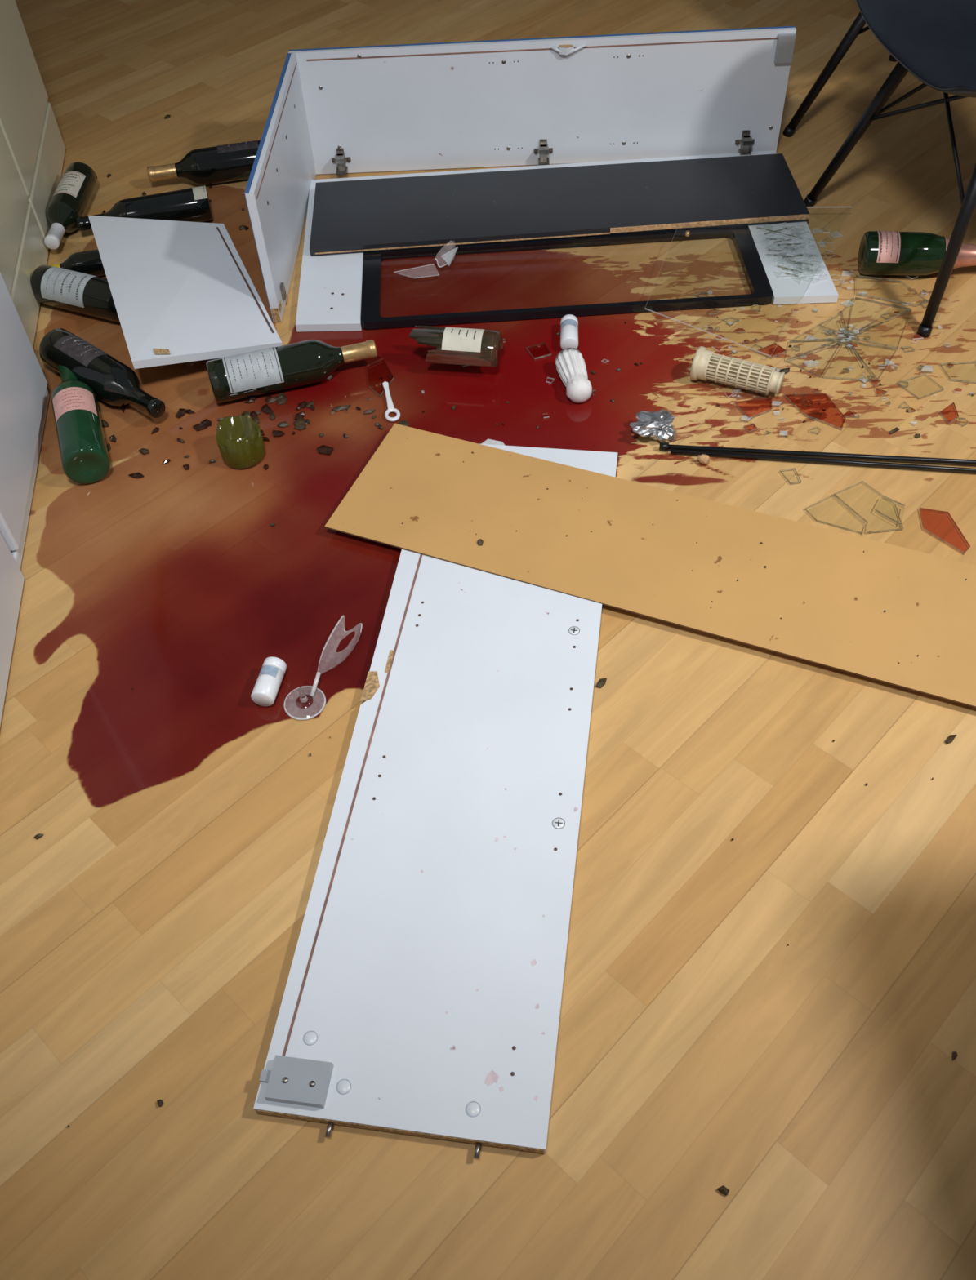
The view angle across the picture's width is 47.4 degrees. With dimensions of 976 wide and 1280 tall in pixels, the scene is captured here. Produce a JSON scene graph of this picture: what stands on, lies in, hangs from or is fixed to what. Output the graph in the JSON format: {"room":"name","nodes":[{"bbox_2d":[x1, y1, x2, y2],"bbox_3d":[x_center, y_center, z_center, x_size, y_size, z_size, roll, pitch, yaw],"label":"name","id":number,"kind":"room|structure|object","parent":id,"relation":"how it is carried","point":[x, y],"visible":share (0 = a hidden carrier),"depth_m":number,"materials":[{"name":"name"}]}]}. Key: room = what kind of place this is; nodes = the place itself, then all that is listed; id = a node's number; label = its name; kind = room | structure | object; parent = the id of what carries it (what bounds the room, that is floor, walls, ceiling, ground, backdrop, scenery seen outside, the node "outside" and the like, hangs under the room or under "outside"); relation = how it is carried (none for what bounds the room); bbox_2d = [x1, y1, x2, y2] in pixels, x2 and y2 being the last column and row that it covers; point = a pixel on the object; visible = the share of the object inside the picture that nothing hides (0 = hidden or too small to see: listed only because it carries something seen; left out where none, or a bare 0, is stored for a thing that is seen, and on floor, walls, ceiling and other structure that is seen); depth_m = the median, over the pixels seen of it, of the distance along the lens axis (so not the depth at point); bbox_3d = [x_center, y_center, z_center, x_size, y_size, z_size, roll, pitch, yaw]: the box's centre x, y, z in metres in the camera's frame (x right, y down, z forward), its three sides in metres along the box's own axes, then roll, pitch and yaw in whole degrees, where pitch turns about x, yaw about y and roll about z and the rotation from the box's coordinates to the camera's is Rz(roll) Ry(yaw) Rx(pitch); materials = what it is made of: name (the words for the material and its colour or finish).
{"room":"kitchen","nodes":[
{"label":"kitchen","id":0,"kind":"room"},
{"bbox_2d":[0,0,975,1279],"bbox_3d":[0.188,-0.202,1.811,5.600,0.050,6.600,-4,50,0],"label":"floor","id":1,"kind":"structure","parent":0,"point":[148,936],"depth_m":1.39,"materials":[{"name":"brown wood"}]},
{"bbox_2d":[0,272,48,724],"bbox_3d":[-0.991,-0.184,1.275,0.566,0.852,1.300,-8,51,-4],"label":"base cabinet","id":2,"kind":"object","parent":1,"relation":"on","point":[24,393],"visible":1,"depth_m":1.78,"materials":[{"name":"laminate"}]},
{"bbox_2d":[0,0,65,347],"bbox_3d":[-1.228,-1.076,1.989,0.600,0.900,0.860,-9,51,-4],"label":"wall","id":3,"kind":"structure","parent":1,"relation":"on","point":[33,148],"depth_m":2.25,"materials":[{"name":"paint"}]},
{"bbox_2d":[44,162,97,249],"bbox_3d":[-0.903,-0.927,2.386,0.070,0.070,0.276,-1,50,2],"label":"wine bottle","id":4,"kind":"object","parent":1,"relation":"on","point":[72,197],"visible":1,"depth_m":2.36,"materials":[{"name":"green glass"}]},
{"bbox_2d":[30,264,119,322],"bbox_3d":[-0.744,-0.662,2.155,0.300,0.076,0.076,17,53,16],"label":"wine bottle","id":5,"kind":"object","parent":1,"relation":"on","point":[86,294],"visible":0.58,"depth_m":2.14,"materials":[{"name":"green glass"}]},
{"bbox_2d":[49,248,106,276],"bbox_3d":[-0.806,-0.765,2.259,0.204,0.051,0.052,-12,51,-6],"label":"wine bottle","id":6,"kind":"object","parent":1,"relation":"on","point":[88,262],"visible":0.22,"depth_m":2.24,"materials":[{"name":"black glass"}]},
{"bbox_2d":[51,364,110,484],"bbox_3d":[-0.715,-0.394,1.932,0.076,0.076,0.300,-17,52,-11],"label":"wine bottle","id":7,"kind":"object","parent":1,"relation":"on","point":[83,451],"visible":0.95,"depth_m":1.86,"materials":[{"name":"green glass"}]},
{"bbox_2d":[39,328,165,417],"bbox_3d":[-0.687,-0.472,1.995,0.300,0.076,0.076,32,59,26],"label":"wine bottle","id":8,"kind":"object","parent":1,"relation":"on","point":[111,380],"visible":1,"depth_m":1.97,"materials":[{"name":"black glass"}]},
{"bbox_2d":[76,185,213,231],"bbox_3d":[-0.729,-0.905,2.359,0.276,0.070,0.070,-13,51,-7],"label":"wine bottle","id":9,"kind":"object","parent":1,"relation":"on","point":[193,204],"visible":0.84,"depth_m":2.34,"materials":[{"name":"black glass"}]},
{"bbox_2d":[88,215,282,368],"bbox_3d":[-0.589,-0.689,2.148,0.266,0.080,0.524,-18,52,-12],"label":"shelf board","id":10,"kind":"object","parent":1,"relation":"on","point":[182,291],"visible":0.98,"depth_m":2.10,"materials":[{"name":"laminate"}]},
{"bbox_2d":[183,361,195,366],"bbox_3d":[-0.565,-0.579,2.096,0.047,0.047,0.186,-10,51,-5],"label":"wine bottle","id":11,"kind":"object","parent":1,"relation":"on","point":[189,363],"visible":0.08,"depth_m":2.04,"materials":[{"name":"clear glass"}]},
{"bbox_2d":[146,140,260,185],"bbox_3d":[-0.605,-1.059,2.475,0.300,0.076,0.076,-11,51,-6],"label":"wine bottle","id":12,"kind":"object","parent":1,"relation":"on","point":[234,162],"visible":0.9,"depth_m":2.45,"materials":[{"name":"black glass"}]},
{"bbox_2d":[216,414,265,469],"bbox_3d":[-0.418,-0.337,1.875,0.075,0.069,0.075,-4,50,0],"label":"drinking glass","id":13,"kind":"object","parent":1,"relation":"on","point":[239,440],"visible":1,"depth_m":1.87,"materials":[{"name":"green glass"}]},
{"bbox_2d":[250,656,286,706],"bbox_3d":[-0.308,0.058,1.566,0.033,0.033,0.067,6,51,8],"label":"canister","id":14,"kind":"object","parent":1,"relation":"on","point":[268,681],"visible":1,"depth_m":1.55,"materials":[{"name":"plastic"}]},
{"bbox_2d":[205,339,377,403],"bbox_3d":[-0.348,-0.493,1.995,0.300,0.076,0.076,-14,51,-9],"label":"wine bottle","id":15,"kind":"object","parent":1,"relation":"on","point":[273,369],"visible":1,"depth_m":1.96,"materials":[{"name":"green glass"}]},
{"bbox_2d":[283,614,362,719],"bbox_3d":[-0.236,0.030,1.585,0.059,0.037,0.189,14,53,14],"label":"wine glass","id":16,"kind":"object","parent":1,"relation":"on","point":[317,674],"visible":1,"depth_m":1.56,"materials":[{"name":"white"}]},
{"bbox_2d":[382,381,399,422],"bbox_3d":[-0.178,-0.422,1.971,0.028,0.008,0.109,-15,51,-9],"label":"bottle opener","id":17,"kind":"object","parent":1,"relation":"on","point":[391,408],"visible":1,"depth_m":1.95,"materials":[{"name":"plastic"}]},
{"bbox_2d":[34,248,822,807],"bbox_3d":[0.015,-0.436,1.979,1.806,0.001,1.674,-4,50,0],"label":"puddle","id":18,"kind":"object","parent":1,"relation":"on","point":[188,615],"visible":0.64,"depth_m":1.81,"materials":[{"name":"red liquid"}]},
{"bbox_2d":[408,325,502,366],"bbox_3d":[-0.058,-0.532,1.998,0.162,0.054,0.075,6,51,8],"label":"wine bottle","id":19,"kind":"object","parent":18,"relation":"on","point":[454,345],"visible":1,"depth_m":1.97,"materials":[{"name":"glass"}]},
{"bbox_2d":[253,444,617,1159],"bbox_3d":[-0.020,0.103,1.516,0.317,0.030,1.113,5,51,7],"label":"panel","id":20,"kind":"object","parent":1,"relation":"on","point":[422,997],"visible":1,"depth_m":1.36,"materials":[{"name":"white laminate"}]},
{"bbox_2d":[480,439,505,445],"bbox_3d":[0.011,-0.332,1.891,0.042,0.002,0.024,24,56,21],"label":"flake","id":21,"kind":"object","parent":1,"relation":"on","point":[490,442],"visible":0.47,"depth_m":1.89,"materials":[{"name":"white"}]},
{"bbox_2d":[33,115,973,1195],"bbox_3d":[0.010,-0.377,1.926,1.677,0.006,2.482,-4,50,0],"label":"debris","id":22,"kind":"object","parent":1,"relation":"on","point":[300,423],"visible":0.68,"depth_m":1.95,"materials":[{"name":"brown glass"}]},
{"bbox_2d":[244,26,838,332],"bbox_3d":[0.108,-0.935,2.214,1.087,0.263,0.632,-4,50,0],"label":"base cabinet","id":23,"kind":"object","parent":1,"relation":"on","point":[540,101],"depth_m":2.34,"materials":[{"name":"white laminate"}]},
{"bbox_2d":[393,247,457,278],"bbox_3d":[-0.107,-0.749,2.208,0.150,0.020,0.066,-30,55,-20],"label":"shard","id":24,"kind":"object","parent":23,"relation":"on","point":[455,247],"visible":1,"depth_m":2.21,"materials":[{"name":"white"}]},
{"bbox_2d":[309,153,808,255],"bbox_3d":[0.140,-0.916,2.327,1.016,0.023,0.250,-4,50,0],"label":"shelf board","id":25,"kind":"object","parent":23,"relation":"on","point":[375,215],"visible":1,"depth_m":2.31,"materials":[{"name":"black wood"}]},
{"bbox_2d":[644,206,851,356],"bbox_3d":[0.490,-0.751,2.185,0.308,0.021,0.527,20,54,18],"label":"glass pane","id":26,"kind":"object","parent":23,"relation":"on","point":[806,206],"visible":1,"depth_m":2.07,"materials":[{"name":"white"}]},
{"bbox_2d":[560,314,577,349],"bbox_3d":[0.151,-0.569,2.058,0.033,0.033,0.075,1,51,3],"label":"canister","id":27,"kind":"object","parent":1,"relation":"on","point":[569,322],"visible":0.94,"depth_m":2.04,"materials":[{"name":"plastic"}]},
{"bbox_2d":[555,347,591,403],"bbox_3d":[0.154,-0.465,1.968,0.052,0.052,0.110,-9,51,-4],"label":"figurine","id":28,"kind":"object","parent":1,"relation":"on","point":[570,364],"visible":1,"depth_m":1.95,"materials":[{"name":"white ceramic"}]},
{"bbox_2d":[305,275,975,554],"bbox_3d":[0.262,-0.393,1.924,1.228,0.010,0.750,-4,50,0],"label":"shard","id":29,"kind":"object","parent":1,"relation":"on","point":[708,328],"visible":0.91,"depth_m":1.94,"materials":[{"name":"clear glass"}]},
{"bbox_2d":[324,423,975,707],"bbox_3d":[0.309,-0.122,1.683,1.122,0.009,0.265,16,53,16],"label":"panel","id":30,"kind":"object","parent":1,"relation":"on","point":[831,597],"visible":1,"depth_m":1.68,"materials":[{"name":"brown wood"}]},
{"bbox_2d":[401,452,966,663],"bbox_3d":[0.285,-0.139,1.692,0.832,0.010,0.199,17,53,16],"label":"crumb","id":31,"kind":"object","parent":30,"relation":"on","point":[479,542],"visible":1,"depth_m":1.71,"materials":[{"name":"brown food"}]},
{"bbox_2d":[629,408,676,442],"bbox_3d":[0.278,-0.365,1.880,0.080,0.041,0.073,-4,50,0],"label":"foil","id":32,"kind":"object","parent":1,"relation":"on","point":[656,425],"visible":1,"depth_m":1.86,"materials":[{"name":"silver metal"}]},
{"bbox_2d":[696,453,709,464],"bbox_3d":[0.357,-0.299,1.838,0.020,0.016,0.016,17,54,17],"label":"cork stopper","id":33,"kind":"object","parent":1,"relation":"on","point":[702,459],"visible":1,"depth_m":1.83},
{"bbox_2d":[689,346,784,395],"bbox_3d":[0.437,-0.467,1.943,0.154,0.060,0.060,19,54,18],"label":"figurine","id":34,"kind":"object","parent":1,"relation":"on","point":[706,365],"visible":1,"depth_m":1.93,"materials":[{"name":"beige ceramic"}]},
{"bbox_2d":[755,222,853,284],"bbox_3d":[0.631,-0.764,2.204,0.183,0.020,0.222,-4,50,0],"label":"glass","id":35,"kind":"object","parent":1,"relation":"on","point":[795,263],"visible":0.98,"depth_m":2.20,"materials":[{"name":"white"}]},
{"bbox_2d":[658,442,975,472],"bbox_3d":[0.710,-0.286,1.809,0.855,0.013,0.033,4,51,6],"label":"curtain rod","id":36,"kind":"object","parent":1,"relation":"on","point":[677,449],"visible":1,"depth_m":1.83,"materials":[{"name":"black metal"}]},
{"bbox_2d":[782,11,897,137],"bbox_3d":[1.014,-1.472,2.253,0.564,0.826,0.586,34,60,27],"label":"dining chair","id":37,"kind":"object","parent":1,"relation":"on","point":[856,28],"visible":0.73,"depth_m":2.44,"materials":[{"name":"black metal"}]},
{"bbox_2d":[785,297,911,382],"bbox_3d":[0.658,-0.557,2.040,0.186,0.006,0.261,18,54,17],"label":"glass","id":38,"kind":"object","parent":1,"relation":"on","point":[848,337],"visible":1,"depth_m":2.04,"materials":[{"name":"white"}]},
{"bbox_2d":[803,0,975,337],"bbox_3d":[0.963,-1.029,1.908,0.576,0.796,0.567,-11,51,-6],"label":"dining chair","id":39,"kind":"object","parent":1,"relation":"on","point":[933,41],"visible":0.99,"depth_m":1.93,"materials":[{"name":"black metal"}]},
{"bbox_2d":[857,231,975,275],"bbox_3d":[0.868,-0.740,2.131,0.293,0.081,0.080,3,51,6],"label":"champagne bottle","id":40,"kind":"object","parent":1,"relation":"on","point":[889,253],"visible":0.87,"depth_m":2.11,"materials":[{"name":"green glass"}]}
]}

